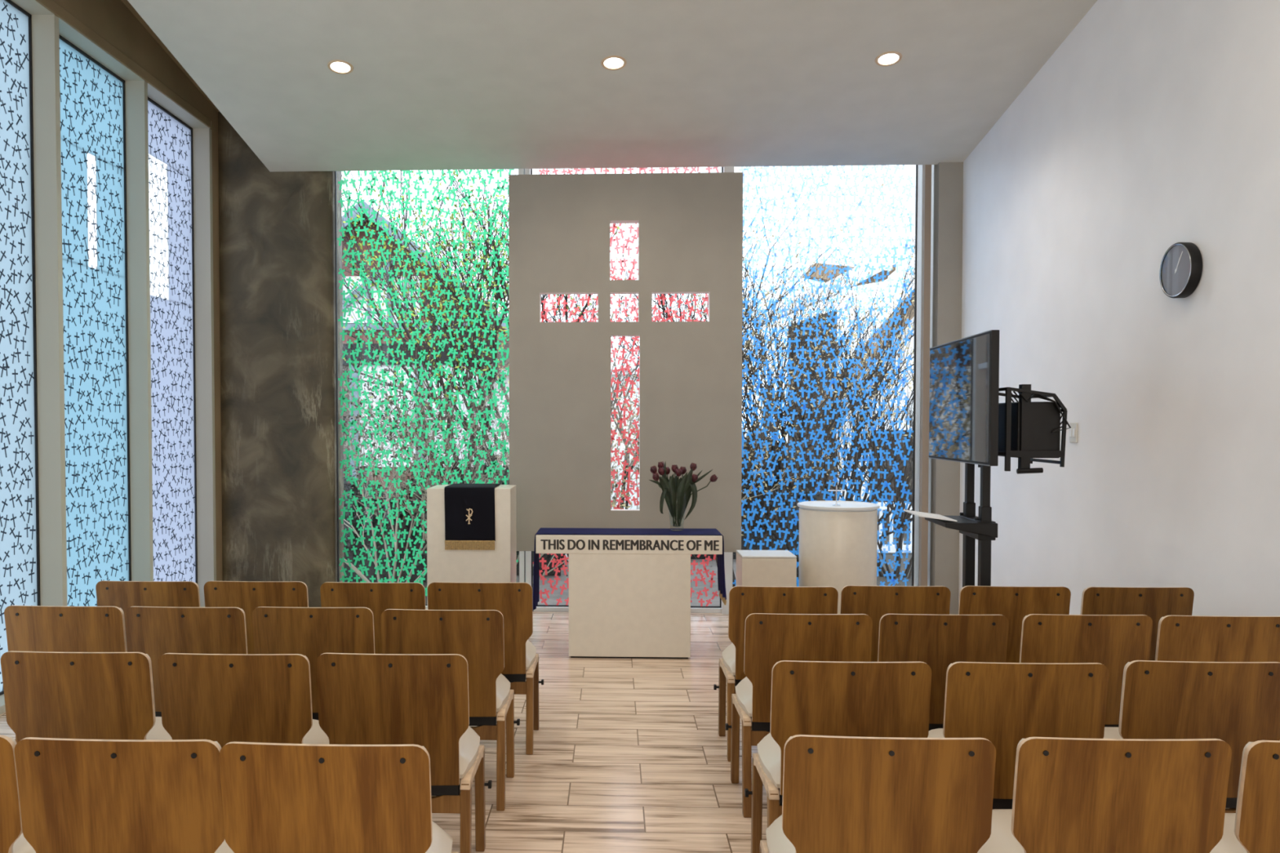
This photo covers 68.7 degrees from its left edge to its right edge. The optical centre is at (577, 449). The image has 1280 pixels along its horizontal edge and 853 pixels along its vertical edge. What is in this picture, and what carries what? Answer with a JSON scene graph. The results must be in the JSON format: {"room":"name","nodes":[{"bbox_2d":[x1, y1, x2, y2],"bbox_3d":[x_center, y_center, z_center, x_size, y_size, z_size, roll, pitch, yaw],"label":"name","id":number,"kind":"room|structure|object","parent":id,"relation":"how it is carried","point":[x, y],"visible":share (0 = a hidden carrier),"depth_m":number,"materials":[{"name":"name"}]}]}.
{"room":"house of worship","nodes":[
{"label":"house of worship","id":0,"kind":"room"},
{"bbox_2d":[53,0,222,581],"bbox_3d":[-3.250,-1.492,2.164,0.265,5.900,11.150,0,2,2],"label":"wall","id":1,"kind":"structure","parent":0,"point":[112,20],"depth_m":6.75,"materials":[{"name":"paint"}]},
{"bbox_2d":[0,0,67,714],"bbox_3d":[-3.114,-0.564,4.929,0.205,3.900,1.026,0,2,2],"label":"window","id":2,"kind":"structure","parent":1,"relation":"in","point":[33,548],"depth_m":5.35,"materials":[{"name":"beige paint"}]},
{"bbox_2d":[58,17,153,606],"bbox_3d":[-3.075,-0.591,5.954,0.205,3.900,1.026,0,2,2],"label":"window","id":3,"kind":"structure","parent":1,"relation":"in","point":[104,136],"depth_m":6.13,"materials":[{"name":"blue glass"}]},
{"bbox_2d":[35,0,210,128],"bbox_3d":[-3.033,-2.495,4.294,0.022,0.066,6.215,0,2,2],"label":"trim","id":4,"kind":"structure","parent":1,"relation":"attached to","point":[51,5],"depth_m":6.04,"materials":[{"name":"grey paint"}]},
{"bbox_2d":[147,83,216,607],"bbox_3d":[-3.035,-0.618,6.978,0.205,3.900,1.026,0,2,2],"label":"window","id":5,"kind":"structure","parent":1,"relation":"in","point":[180,144],"depth_m":7.22,"materials":[{"name":"glass"}]},
{"bbox_2d":[121,0,219,111],"bbox_3d":[-0.192,-3.523,1.992,6.385,1.930,11.150,0,2,2],"label":"ceiling","id":6,"kind":"structure","parent":0,"point":[126,2],"depth_m":6.58,"materials":[{"name":"white paint"}]},
{"bbox_2d":[217,111,344,607],"bbox_3d":[-2.450,-0.761,7.678,0.980,4.150,0.250,0,2,2],"label":"wall","id":7,"kind":"structure","parent":0,"point":[277,228],"depth_m":7.57,"materials":[{"name":"stone"}]},
{"bbox_2d":[127,0,1097,171],"bbox_3d":[0.064,-3.100,1.903,5.505,2.027,10.970,0,2,2],"label":"ceiling","id":8,"kind":"structure","parent":0,"point":[432,84],"depth_m":6.07,"materials":[{"name":"paint"}]},
{"bbox_2d":[327,59,353,74],"bbox_3d":[-1.518,-2.451,5.981,0.163,0.043,0.161,0,2,8],"label":"recessed light","id":9,"kind":"object","parent":8,"relation":"in","point":[338,66],"visible":1,"depth_m":5.98,"materials":[{"name":"beige"}]},
{"bbox_2d":[600,55,626,70],"bbox_3d":[0.231,-2.450,5.913,0.163,0.043,0.161,0,2,8],"label":"recessed light","id":10,"kind":"object","parent":8,"relation":"in","point":[611,62],"visible":1,"depth_m":5.91,"materials":[{"name":"beige"}]},
{"bbox_2d":[875,51,902,66],"bbox_3d":[1.949,-2.448,5.847,0.163,0.043,0.161,0,2,8],"label":"recessed light","id":11,"kind":"object","parent":8,"relation":"in","point":[889,58],"visible":1,"depth_m":5.84,"materials":[{"name":"beige"}]},
{"bbox_2d":[0,611,1229,852],"bbox_3d":[-0.223,1.522,2.056,6.600,0.120,11.210,0,2,2],"label":"floor","id":12,"kind":"structure","parent":0,"point":[629,755],"depth_m":4.18,"materials":[{"name":"brown wood"}]},
{"bbox_2d":[0,734,35,852],"bbox_3d":[-1.519,1.053,2.376,0.500,0.800,0.456,0,2,2],"label":"chair","id":13,"kind":"object","parent":12,"relation":"on","point":[12,840],"visible":0.45,"depth_m":2.17,"materials":[{"name":"brown wood"}]},
{"bbox_2d":[13,832,35,852],"bbox_3d":[-1.530,1.022,2.405,0.468,0.089,0.396,0,2,2],"label":"seat cushion","id":14,"kind":"object","parent":13,"relation":"on","point":[21,845],"depth_m":2.32,"materials":[{"name":"beige fabric"}]},
{"bbox_2d":[4,605,127,743],"bbox_3d":[-2.008,1.013,3.900,0.500,0.800,0.456,0,2,3],"label":"chair","id":15,"kind":"object","parent":12,"relation":"on","point":[46,628],"visible":0.25,"depth_m":3.68,"materials":[{"name":"brown wood"}]},
{"bbox_2d":[0,651,172,742],"bbox_3d":[-1.564,1.033,3.158,0.500,0.800,0.456,0,2,2],"label":"chair","id":16,"kind":"object","parent":12,"relation":"on","point":[86,695],"visible":0.52,"depth_m":2.95,"materials":[{"name":"brown wood"}]},
{"bbox_2d":[146,716,172,739],"bbox_3d":[-1.574,1.002,3.187,0.468,0.089,0.396,0,2,2],"label":"seat cushion","id":17,"kind":"object","parent":16,"relation":"on","point":[157,731],"depth_m":3.17,"materials":[{"name":"beige fabric"}]},
{"bbox_2d":[14,737,234,852],"bbox_3d":[-1.029,1.054,2.344,0.500,0.800,0.456,0,2,2],"label":"chair","id":18,"kind":"object","parent":12,"relation":"on","point":[77,795],"visible":0.89,"depth_m":2.13,"materials":[{"name":"brown wood"}]},
{"bbox_2d":[215,840,234,852],"bbox_3d":[-1.039,1.023,2.373,0.468,0.089,0.396,0,2,2],"label":"seat cushion","id":19,"kind":"object","parent":18,"relation":"on","point":[224,848],"depth_m":2.31,"materials":[{"name":"beige fabric"}]},
{"bbox_2d":[95,580,200,652],"bbox_3d":[-1.946,0.998,4.483,0.500,0.800,0.456,0,2,3],"label":"chair","id":20,"kind":"object","parent":12,"relation":"on","point":[124,595],"visible":0.27,"depth_m":4.26,"materials":[{"name":"brown wood"}]},
{"bbox_2d":[124,606,247,716],"bbox_3d":[-1.521,1.014,3.881,0.500,0.800,0.456,0,2,3],"label":"chair","id":21,"kind":"object","parent":12,"relation":"on","point":[155,632],"visible":0.33,"depth_m":3.67,"materials":[{"name":"brown wood"}]},
{"bbox_2d":[157,653,328,748],"bbox_3d":[-1.057,1.033,3.133,0.500,0.800,0.456,0,2,2],"label":"chair","id":22,"kind":"object","parent":12,"relation":"on","point":[224,699],"visible":0.48,"depth_m":2.92,"materials":[{"name":"brown wood"}]},
{"bbox_2d":[302,719,328,744],"bbox_3d":[-1.068,1.002,3.163,0.468,0.089,0.396,0,2,2],"label":"seat cushion","id":23,"kind":"object","parent":22,"relation":"on","point":[315,735],"depth_m":3.17,"materials":[{"name":"beige fabric"}]},
{"bbox_2d":[204,581,308,653],"bbox_3d":[-1.451,0.998,4.479,0.500,0.800,0.456,0,2,2],"label":"chair","id":24,"kind":"object","parent":12,"relation":"on","point":[247,596],"visible":0.28,"depth_m":4.26,"materials":[{"name":"brown wood"}]},
{"bbox_2d":[252,606,374,719],"bbox_3d":[-1.021,1.014,3.877,0.500,0.800,0.456,0,2,2],"label":"chair","id":25,"kind":"object","parent":12,"relation":"on","point":[311,633],"visible":0.28,"depth_m":3.66,"materials":[{"name":"brown wood"}]},
{"bbox_2d":[218,742,458,852],"bbox_3d":[-0.549,1.055,2.313,0.500,0.800,0.456,0,2,2],"label":"chair","id":26,"kind":"object","parent":12,"relation":"on","point":[277,797],"visible":1,"depth_m":2.10,"materials":[{"name":"brown wood"}]},
{"bbox_2d":[425,821,452,852],"bbox_3d":[-0.559,1.024,2.343,0.468,0.089,0.396,0,2,2],"label":"seat cushion","id":27,"kind":"object","parent":26,"relation":"on","point":[442,842],"depth_m":2.41,"materials":[{"name":"beige fabric"}]},
{"bbox_2d":[320,582,425,653],"bbox_3d":[-0.909,0.999,4.448,0.500,0.800,0.456,0,2,2],"label":"chair","id":28,"kind":"object","parent":12,"relation":"on","point":[379,597],"visible":0.34,"depth_m":4.23,"materials":[{"name":"brown wood"}]},
{"bbox_2d":[315,653,492,852],"bbox_3d":[-0.561,1.033,3.134,0.500,0.800,0.456,0,2,2],"label":"chair","id":29,"kind":"object","parent":12,"relation":"on","point":[422,700],"visible":0.8,"depth_m":2.93,"materials":[{"name":"brown wood"}]},
{"bbox_2d":[459,726,479,778],"bbox_3d":[-0.572,1.002,3.164,0.468,0.089,0.396,0,2,2],"label":"seat cushion","id":30,"kind":"object","parent":29,"relation":"on","point":[469,747],"depth_m":3.10,"materials":[{"name":"beige fabric"}]},
{"bbox_2d":[380,608,519,810],"bbox_3d":[-0.504,1.015,3.827,0.500,0.800,0.456,0,2,2],"label":"chair","id":31,"kind":"object","parent":12,"relation":"on","point":[476,635],"visible":0.56,"depth_m":3.62,"materials":[{"name":"brown wood"}]},
{"bbox_2d":[496,673,510,711],"bbox_3d":[-0.515,0.984,3.857,0.468,0.089,0.396,0,2,2],"label":"seat cushion","id":32,"kind":"object","parent":31,"relation":"on","point":[503,685],"depth_m":3.79,"materials":[{"name":"beige fabric"}]},
{"bbox_2d":[426,484,516,609],"bbox_3d":[-0.732,0.802,6.546,0.572,1.083,0.380,0,2,2],"label":"lectern","id":33,"kind":"object","parent":12,"relation":"on","point":[499,565],"visible":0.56,"depth_m":6.36,"materials":[{"name":"white paint"}]},
{"bbox_2d":[444,483,500,550],"bbox_3d":[-0.723,0.467,6.516,0.348,0.427,0.382,0,2,2],"label":"cloth","id":34,"kind":"object","parent":33,"relation":"hanging from","point":[469,508],"visible":1,"depth_m":6.33,"materials":[{"name":"black fabric"}]},
{"bbox_2d":[427,582,543,755],"bbox_3d":[-0.423,0.999,4.449,0.500,0.800,0.456,0,2,2],"label":"chair","id":35,"kind":"object","parent":12,"relation":"on","point":[513,601],"visible":0.53,"depth_m":4.24,"materials":[{"name":"brown wood"}]},
{"bbox_2d":[525,640,536,670],"bbox_3d":[-0.434,0.968,4.479,0.468,0.089,0.396,0,2,2],"label":"seat cushion","id":36,"kind":"object","parent":35,"relation":"on","point":[531,651],"depth_m":4.41,"materials":[{"name":"beige fabric"}]},
{"bbox_2d":[535,533,722,658],"bbox_3d":[0.339,0.953,6.208,1.200,0.800,0.382,0,2,2],"label":"altar","id":37,"kind":"object","parent":12,"relation":"on","point":[629,595],"visible":1,"depth_m":6.02,"materials":[{"name":"white paint"}]},
{"bbox_2d":[532,528,726,611],"bbox_3d":[0.341,0.799,6.205,1.263,0.507,0.345,0,2,2],"label":"altar cloth","id":38,"kind":"object","parent":37,"relation":"on","point":[721,568],"visible":0.91,"depth_m":6.16,"materials":[{"name":"blue fabric"}]},
{"bbox_3d":[0.665,0.412,6.237,0.160,0.262,0.160,0,2,2],"label":"glass vase","id":39,"kind":"object","parent":38,"relation":"on","visible":0},
{"bbox_2d":[652,472,677,526],"bbox_3d":[0.579,0.337,6.222,0.180,0.363,0.096,-1,2,-24],"label":"tulip","id":40,"kind":"object","parent":39,"relation":"in","point":[655,477],"visible":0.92,"depth_m":6.18,"materials":[{"name":"green plant"}]},
{"bbox_2d":[649,466,680,526],"bbox_3d":[0.582,0.315,6.218,0.216,0.408,0.048,0,2,2],"label":"tulip","id":41,"kind":"object","parent":39,"relation":"in","point":[653,468],"visible":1,"depth_m":6.21,"materials":[{"name":"green"}]},
{"bbox_2d":[659,466,676,526],"bbox_3d":[0.599,0.319,6.221,0.099,0.397,0.122,1,2,35],"label":"tulip","id":42,"kind":"object","parent":39,"relation":"in","point":[664,480],"visible":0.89,"depth_m":6.20,"materials":[{"name":"green plant"}]},
{"bbox_2d":[668,464,679,526],"bbox_3d":[0.656,0.312,6.228,0.062,0.412,0.112,1,2,27],"label":"tulip","id":43,"kind":"object","parent":39,"relation":"in","point":[673,468],"visible":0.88,"depth_m":6.19,"materials":[{"name":"green plant"}]},
{"bbox_2d":[675,468,687,525],"bbox_3d":[0.670,0.324,6.202,0.098,0.390,0.072,1,2,44],"label":"tulip","id":44,"kind":"object","parent":39,"relation":"in","point":[681,482],"visible":1,"depth_m":6.18,"materials":[{"name":"green plant"}]},
{"bbox_2d":[674,474,697,524],"bbox_3d":[0.718,0.343,6.194,0.163,0.353,0.092,0,2,7],"label":"tulip","id":45,"kind":"object","parent":39,"relation":"in","point":[694,477],"visible":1,"depth_m":6.16,"materials":[{"name":"green plant"}]},
{"bbox_2d":[680,462,702,525],"bbox_3d":[0.748,0.305,6.228,0.175,0.426,0.093,0,2,2],"label":"tulip","id":46,"kind":"object","parent":39,"relation":"in","point":[693,467],"visible":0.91,"depth_m":6.20,"materials":[{"name":"green plant"}]},
{"bbox_2d":[678,469,717,526],"bbox_3d":[0.804,0.326,6.229,0.265,0.385,0.046,0,2,2],"label":"tulip","id":47,"kind":"object","parent":39,"relation":"in","point":[713,477],"visible":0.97,"depth_m":6.22,"materials":[{"name":"green plant"}]},
{"bbox_2d":[736,550,796,586],"bbox_3d":[1.359,1.045,6.742,0.382,0.588,0.320,0,2,2],"label":"table","id":48,"kind":"object","parent":12,"relation":"on","point":[764,568],"visible":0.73,"depth_m":6.58,"materials":[{"name":"white paint"}]},
{"bbox_2d":[713,586,838,761],"bbox_3d":[0.907,1.002,4.343,0.500,0.800,0.456,0,2,2],"label":"chair","id":49,"kind":"object","parent":12,"relation":"on","point":[744,601],"visible":0.45,"depth_m":4.13,"materials":[{"name":"brown wood"}]},
{"bbox_2d":[722,643,735,675],"bbox_3d":[0.920,0.970,4.372,0.468,0.089,0.396,0,2,2],"label":"seat cushion","id":50,"kind":"object","parent":49,"relation":"on","point":[729,653],"depth_m":4.32,"materials":[{"name":"beige fabric"}]},
{"bbox_2d":[724,613,872,817],"bbox_3d":[0.871,1.017,3.749,0.500,0.800,0.456,0,2,2],"label":"chair","id":51,"kind":"object","parent":12,"relation":"on","point":[770,639],"visible":0.46,"depth_m":3.54,"materials":[{"name":"brown wood"}]},
{"bbox_2d":[735,676,752,716],"bbox_3d":[0.883,0.986,3.778,0.468,0.089,0.396,0,2,2],"label":"seat cushion","id":52,"kind":"object","parent":51,"relation":"on","point":[744,695],"depth_m":3.73,"materials":[{"name":"beige fabric"}]},
{"bbox_2d":[744,660,931,852],"bbox_3d":[0.825,1.036,3.041,0.500,0.800,0.456,0,2,2],"label":"chair","id":53,"kind":"object","parent":12,"relation":"on","point":[809,698],"visible":0.53,"depth_m":2.83,"materials":[{"name":"brown wood"}]},
{"bbox_2d":[757,732,780,788],"bbox_3d":[0.838,1.004,3.069,0.468,0.089,0.396,0,2,2],"label":"seat cushion","id":54,"kind":"object","parent":53,"relation":"on","point":[768,750],"depth_m":3.02,"materials":[{"name":"beige fabric"}]},
{"bbox_2d":[796,500,879,613],"bbox_3d":[1.900,0.868,6.817,0.580,0.938,0.580,0,2,2],"label":"baptismal font","id":55,"kind":"object","parent":12,"relation":"on","point":[838,544],"visible":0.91,"depth_m":6.58,"materials":[{"name":"white paint"}]},
{"bbox_2d":[759,734,995,852],"bbox_3d":[0.715,1.054,2.360,0.501,0.800,0.456,0,2,3],"label":"chair","id":56,"kind":"object","parent":12,"relation":"on","point":[842,794],"visible":1,"depth_m":2.15,"materials":[{"name":"brown wood"}]},
{"bbox_2d":[765,814,795,852],"bbox_3d":[0.729,1.022,2.388,0.468,0.089,0.396,0,2,3],"label":"seat cushion","id":57,"kind":"object","parent":56,"relation":"on","point":[776,842],"depth_m":2.43,"materials":[{"name":"beige fabric"}]},
{"bbox_2d":[840,585,951,662],"bbox_3d":[1.411,1.001,4.359,0.500,0.800,0.456,0,2,3],"label":"chair","id":58,"kind":"object","parent":12,"relation":"on","point":[875,602],"visible":0.29,"depth_m":4.14,"materials":[{"name":"brown wood"}]},
{"bbox_2d":[877,613,1008,809],"bbox_3d":[1.380,1.018,3.740,0.500,0.800,0.456,0,2,2],"label":"chair","id":59,"kind":"object","parent":12,"relation":"on","point":[939,642],"visible":0.35,"depth_m":3.52,"materials":[{"name":"brown wood"}]},
{"bbox_2d":[924,462,997,586],"bbox_3d":[1.979,0.494,4.632,0.716,1.800,0.400,0,2,6],"label":"stand","id":60,"kind":"object","parent":12,"relation":"on","point":[982,528],"visible":0.26,"depth_m":4.50,"materials":[{"name":"black metal"}]},
{"bbox_2d":[903,509,957,521],"bbox_3d":[1.750,0.331,4.641,0.180,0.030,0.300,0,2,6],"label":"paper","id":61,"kind":"object","parent":60,"relation":"on","point":[914,513],"visible":1,"depth_m":4.59,"materials":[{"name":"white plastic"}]},
{"bbox_2d":[924,515,997,537],"bbox_3d":[1.900,0.383,4.637,0.240,0.069,0.380,0,2,6],"label":"shelf","id":62,"kind":"object","parent":60,"relation":"attached to","point":[974,526],"depth_m":4.46,"materials":[{"name":"black plastic"}]},
{"bbox_2d":[928,329,999,466],"bbox_3d":[1.914,-0.238,4.623,0.073,0.602,1.002,0,2,6],"label":"television","id":63,"kind":"object","parent":60,"relation":"attached to","point":[964,372],"visible":1,"depth_m":4.47,"materials":[{"name":"black plastic"}]},
{"bbox_2d":[977,384,1071,474],"bbox_3d":[2.135,-0.096,4.472,0.284,0.412,0.412,0,2,6],"label":"equipment rack","id":64,"kind":"object","parent":60,"relation":"attached to","point":[1028,430],"visible":0.9,"depth_m":4.30,"materials":[{"name":"black plastic"}]},
{"bbox_2d":[958,586,1071,662],"bbox_3d":[1.937,1.002,4.348,0.501,0.800,0.456,0,2,3],"label":"chair","id":65,"kind":"object","parent":12,"relation":"on","point":[1013,602],"visible":0.28,"depth_m":4.13,"materials":[{"name":"brown wood"}]},
{"bbox_2d":[927,662,1109,808],"bbox_3d":[1.351,1.036,3.025,0.500,0.800,0.456,0,2,2],"label":"chair","id":66,"kind":"object","parent":12,"relation":"on","point":[1004,704],"visible":0.44,"depth_m":2.81,"materials":[{"name":"brown wood"}]},
{"bbox_2d":[927,728,944,737],"bbox_3d":[1.364,1.005,3.054,0.468,0.089,0.396,0,2,2],"label":"seat cushion","id":67,"kind":"object","parent":66,"relation":"on","point":[935,733],"depth_m":3.16,"materials":[{"name":"beige fabric"}]},
{"bbox_2d":[1019,613,1152,727],"bbox_3d":[1.919,1.018,3.734,0.500,0.800,0.456,0,2,2],"label":"chair","id":68,"kind":"object","parent":12,"relation":"on","point":[1113,642],"visible":0.36,"depth_m":3.52,"materials":[{"name":"brown wood"}]},
{"bbox_2d":[977,737,1231,852],"bbox_3d":[1.244,1.054,2.349,0.500,0.800,0.456,0,2,2],"label":"chair","id":69,"kind":"object","parent":12,"relation":"on","point":[1071,795],"visible":0.9,"depth_m":2.14,"materials":[{"name":"brown wood"}]},
{"bbox_2d":[977,808,1024,852],"bbox_3d":[1.256,1.023,2.378,0.468,0.089,0.396,0,2,2],"label":"seat cushion","id":70,"kind":"object","parent":69,"relation":"on","point":[1002,840],"depth_m":2.39,"materials":[{"name":"beige fabric"}]},
{"bbox_2d":[1080,586,1194,661],"bbox_3d":[2.466,1.002,4.328,0.500,0.800,0.456,0,2,2],"label":"chair","id":71,"kind":"object","parent":12,"relation":"on","point":[1156,603],"visible":0.33,"depth_m":4.11,"materials":[{"name":"brown wood"}]},
{"bbox_2d":[1103,660,1279,813],"bbox_3d":[1.901,1.036,3.039,0.500,0.800,0.456,0,2,3],"label":"chair","id":72,"kind":"object","parent":12,"relation":"on","point":[1236,704],"visible":0.44,"depth_m":2.83,"materials":[{"name":"brown wood"}]},
{"bbox_2d":[1103,727,1122,738],"bbox_3d":[1.915,1.005,3.068,0.468,0.089,0.396,0,2,3],"label":"seat cushion","id":73,"kind":"object","parent":72,"relation":"on","point":[1109,732],"depth_m":3.15,"materials":[{"name":"beige fabric"}]},
{"bbox_2d":[1155,615,1279,662],"bbox_3d":[2.425,1.018,3.709,0.500,0.800,0.456,0,2,3],"label":"chair","id":74,"kind":"object","parent":12,"relation":"on","point":[1192,638],"visible":0.3,"depth_m":3.49,"materials":[{"name":"brown wood"}]},
{"bbox_2d":[1209,740,1279,852],"bbox_3d":[1.753,1.054,2.325,0.500,0.800,0.456,0,2,2],"label":"chair","id":75,"kind":"object","parent":12,"relation":"on","point":[1255,826],"visible":0.7,"depth_m":2.13,"materials":[{"name":"brown wood"}]},
{"bbox_2d":[1209,813,1247,852],"bbox_3d":[1.766,1.023,2.353,0.468,0.089,0.396,0,2,2],"label":"seat cushion","id":76,"kind":"object","parent":75,"relation":"on","point":[1228,843],"depth_m":2.34,"materials":[{"name":"beige fabric"}]},
{"bbox_2d":[929,161,963,614],"bbox_3d":[2.916,-0.579,7.420,0.185,3.800,0.220,0,2,2],"label":"wall","id":77,"kind":"structure","parent":0,"point":[948,176],"depth_m":7.30,"materials":[{"name":"paint"}]},
{"bbox_2d":[918,164,931,586],"bbox_3d":[2.754,-0.580,7.422,0.050,3.800,0.130,0,2,2],"label":"window frame","id":78,"kind":"structure","parent":77,"relation":"attached to","point":[926,169],"depth_m":7.36,"materials":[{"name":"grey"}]},
{"bbox_2d":[927,164,933,586],"bbox_3d":[2.801,-0.580,7.430,0.045,3.800,0.090,0,2,2],"label":"window frame","id":79,"kind":"structure","parent":77,"relation":"in","point":[932,166],"depth_m":7.42,"materials":[{"name":"white"}]},
{"bbox_2d":[958,0,1279,741],"bbox_3d":[2.896,-1.485,1.877,0.200,5.900,11.250,0,2,2],"label":"wall","id":80,"kind":"structure","parent":0,"point":[1153,126],"depth_m":4.81,"materials":[{"name":"white paint"}]},
{"bbox_2d":[1069,422,1077,442],"bbox_3d":[2.927,-0.096,5.511,0.016,0.116,0.084,0,2,2],"label":"light switch","id":81,"kind":"object","parent":80,"relation":"attached to","point":[1073,429],"visible":0.99,"depth_m":5.50,"materials":[{"name":"white plastic"}]},
{"bbox_2d":[1159,242,1202,297],"bbox_3d":[2.867,-0.849,4.437,0.054,0.262,0.262,0,2,2],"label":"wall clock","id":82,"kind":"object","parent":80,"relation":"attached to","point":[1180,271],"visible":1,"depth_m":4.40,"materials":[{"name":"black plastic"}]},
{"bbox_3d":[0.521,-2.782,7.475,4.980,0.600,0.140,0,2,2],"label":"wall","id":83,"kind":"structure","parent":0,"visible":0},
{"bbox_2d":[334,168,525,609],"bbox_3d":[-1.196,-0.584,7.574,1.545,3.800,0.150,0,2,2],"label":"window","id":84,"kind":"structure","parent":83,"relation":"in","point":[521,171],"depth_m":7.58,"materials":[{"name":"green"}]},
{"bbox_2d":[524,166,728,613],"bbox_3d":[0.394,-0.582,7.513,1.617,3.800,0.150,0,2,2],"label":"window","id":85,"kind":"structure","parent":83,"relation":"in","point":[722,609],"depth_m":7.52,"materials":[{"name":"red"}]},
{"bbox_2d":[508,172,742,552],"bbox_3d":[0.366,-0.645,7.209,1.740,2.822,0.465,0,2,2],"label":"panel","id":86,"kind":"object","parent":85,"relation":"attached to","point":[691,224],"visible":0.89,"depth_m":6.97,"materials":[{"name":"paint"}]},
{"bbox_2d":[727,164,917,613],"bbox_3d":[1.948,-0.580,7.453,1.493,3.800,0.150,0,2,2],"label":"window","id":87,"kind":"structure","parent":83,"relation":"in","point":[731,169],"depth_m":7.45,"materials":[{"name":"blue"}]},
{"bbox_2d":[913,164,922,586],"bbox_3d":[2.711,-0.580,7.423,0.035,3.800,0.010,0,2,2],"label":"window frame","id":88,"kind":"structure","parent":83,"relation":"in","point":[919,166],"depth_m":7.42,"materials":[{"name":"grey metal"}]},
{"label":"outside","id":89,"kind":"structure","parent":0,"visible":0},
{"bbox_2d":[344,445,911,604],"bbox_3d":[1.349,0.999,35.012,120.000,0.200,110.000,0,2,2],"label":"ground","id":90,"kind":"structure","parent":89,"point":[890,555],"depth_m":11.77,"materials":[{"name":"soil"}]},
{"bbox_2d":[342,201,509,505],"bbox_3d":[-4.347,-2.060,23.459,7.100,6.520,7.760,0,2,2],"label":"house","id":91,"kind":"structure","parent":90,"relation":"on","point":[383,347],"depth_m":20.06,"materials":[{"name":"brick"}]},
{"bbox_2d":[342,315,509,582],"bbox_3d":[-2.261,0.052,9.834,4.591,3.055,3.393,0,2,2],"label":"shrub","id":92,"kind":"object","parent":90,"relation":"on","point":[357,571],"visible":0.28,"depth_m":9.90,"materials":[{"name":"green plant"}]},
{"bbox_2d":[341,169,515,469],"bbox_3d":[-2.805,-2.497,16.742,5.480,7.816,6.352,1,2,27],"label":"tree","id":93,"kind":"object","parent":90,"relation":"on","point":[398,277],"visible":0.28,"depth_m":16.19,"materials":[{"name":"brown plant"}]},
{"bbox_2d":[343,442,568,582],"bbox_3d":[-1.952,0.756,11.117,4.123,1.766,1.223,0,2,2],"label":"hedge","id":94,"kind":"object","parent":90,"relation":"on","point":[548,557],"visible":0.18,"depth_m":10.79,"materials":[{"name":"green plant"}]},
{"bbox_2d":[342,168,629,562],"bbox_3d":[-1.686,-1.256,11.864,4.720,5.608,5.119,0,2,2],"label":"tree","id":95,"kind":"object","parent":90,"relation":"on","point":[488,254],"visible":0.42,"depth_m":11.44,"materials":[{"name":"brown plant"}]},
{"bbox_2d":[342,327,711,582],"bbox_3d":[-0.548,0.207,9.741,4.252,2.748,2.931,0,2,2],"label":"shrub","id":96,"kind":"object","parent":90,"relation":"on","point":[401,385],"visible":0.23,"depth_m":9.46,"materials":[{"name":"green plant"}]},
{"bbox_2d":[481,368,639,509],"bbox_3d":[0.063,-0.094,18.490,3.700,2.850,2.250,0,2,2],"label":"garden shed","id":97,"kind":"object","parent":90,"relation":"on","point":[622,446],"visible":0.02,"depth_m":17.49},
{"bbox_2d":[516,553,736,606],"bbox_3d":[0.661,1.461,12.001,2.800,0.080,8.050,0,2,2],"label":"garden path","id":98,"kind":"structure","parent":90,"relation":"on","point":[556,595],"depth_m":10.00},
{"bbox_2d":[471,171,826,509],"bbox_3d":[1.035,-0.919,11.672,4.467,4.918,3.721,0,2,2],"label":"bare shrub","id":99,"kind":"object","parent":90,"relation":"on","point":[626,458],"visible":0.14,"depth_m":11.51,"materials":[{"name":"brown plant"}]},
{"bbox_2d":[555,368,834,559],"bbox_3d":[0.948,0.333,9.792,3.356,2.492,2.132,0,2,2],"label":"shrub","id":100,"kind":"object","parent":90,"relation":"on","point":[614,502],"visible":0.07,"depth_m":9.80,"materials":[{"name":"plant"}]},
{"bbox_2d":[582,182,915,579],"bbox_3d":[2.442,-0.646,10.365,4.964,4.449,3.790,0,2,-1],"label":"tree","id":101,"kind":"object","parent":90,"relation":"on","point":[788,546],"visible":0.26,"depth_m":10.18,"materials":[{"name":"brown plant"}]},
{"bbox_2d":[594,165,915,587],"bbox_3d":[2.000,-0.758,9.737,3.860,4.694,3.877,0,2,-3],"label":"tree","id":102,"kind":"object","parent":90,"relation":"on","point":[762,437],"visible":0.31,"depth_m":9.53,"materials":[{"name":"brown plant"}]},
{"bbox_2d":[690,425,827,559],"bbox_3d":[2.073,0.590,12.381,2.444,1.921,1.305,0,2,2],"label":"hedge","id":103,"kind":"object","parent":90,"relation":"on","point":[807,489],"visible":0.04,"depth_m":12.00,"materials":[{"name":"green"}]},
{"bbox_2d":[757,354,913,578],"bbox_3d":[3.670,0.209,11.332,3.536,2.679,2.574,0,2,-14],"label":"bare shrub","id":104,"kind":"object","parent":90,"relation":"on","point":[903,517],"visible":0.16,"depth_m":11.00,"materials":[{"name":"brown plant"}]},
{"bbox_2d":[758,235,915,501],"bbox_3d":[8.877,-2.201,24.477,8.950,6.750,6.300,0,2,2],"label":"house","id":105,"kind":"structure","parent":90,"relation":"on","point":[900,251],"depth_m":21.83,"materials":[{"name":"white"}]},
{"bbox_2d":[867,422,912,531],"bbox_3d":[6.543,0.468,15.927,3.050,1.860,0.400,0,2,2],"label":"wall","id":106,"kind":"structure","parent":90,"relation":"on","point":[904,428],"depth_m":15.82,"materials":[{"name":"white"}]},
{"bbox_2d":[876,502,912,552],"bbox_3d":[4.757,1.103,13.090,2.000,0.700,0.060,0,2,2],"label":"railing","id":107,"kind":"object","parent":90,"relation":"on","point":[892,549],"visible":0.09,"depth_m":13.08,"materials":[{"name":"white"}]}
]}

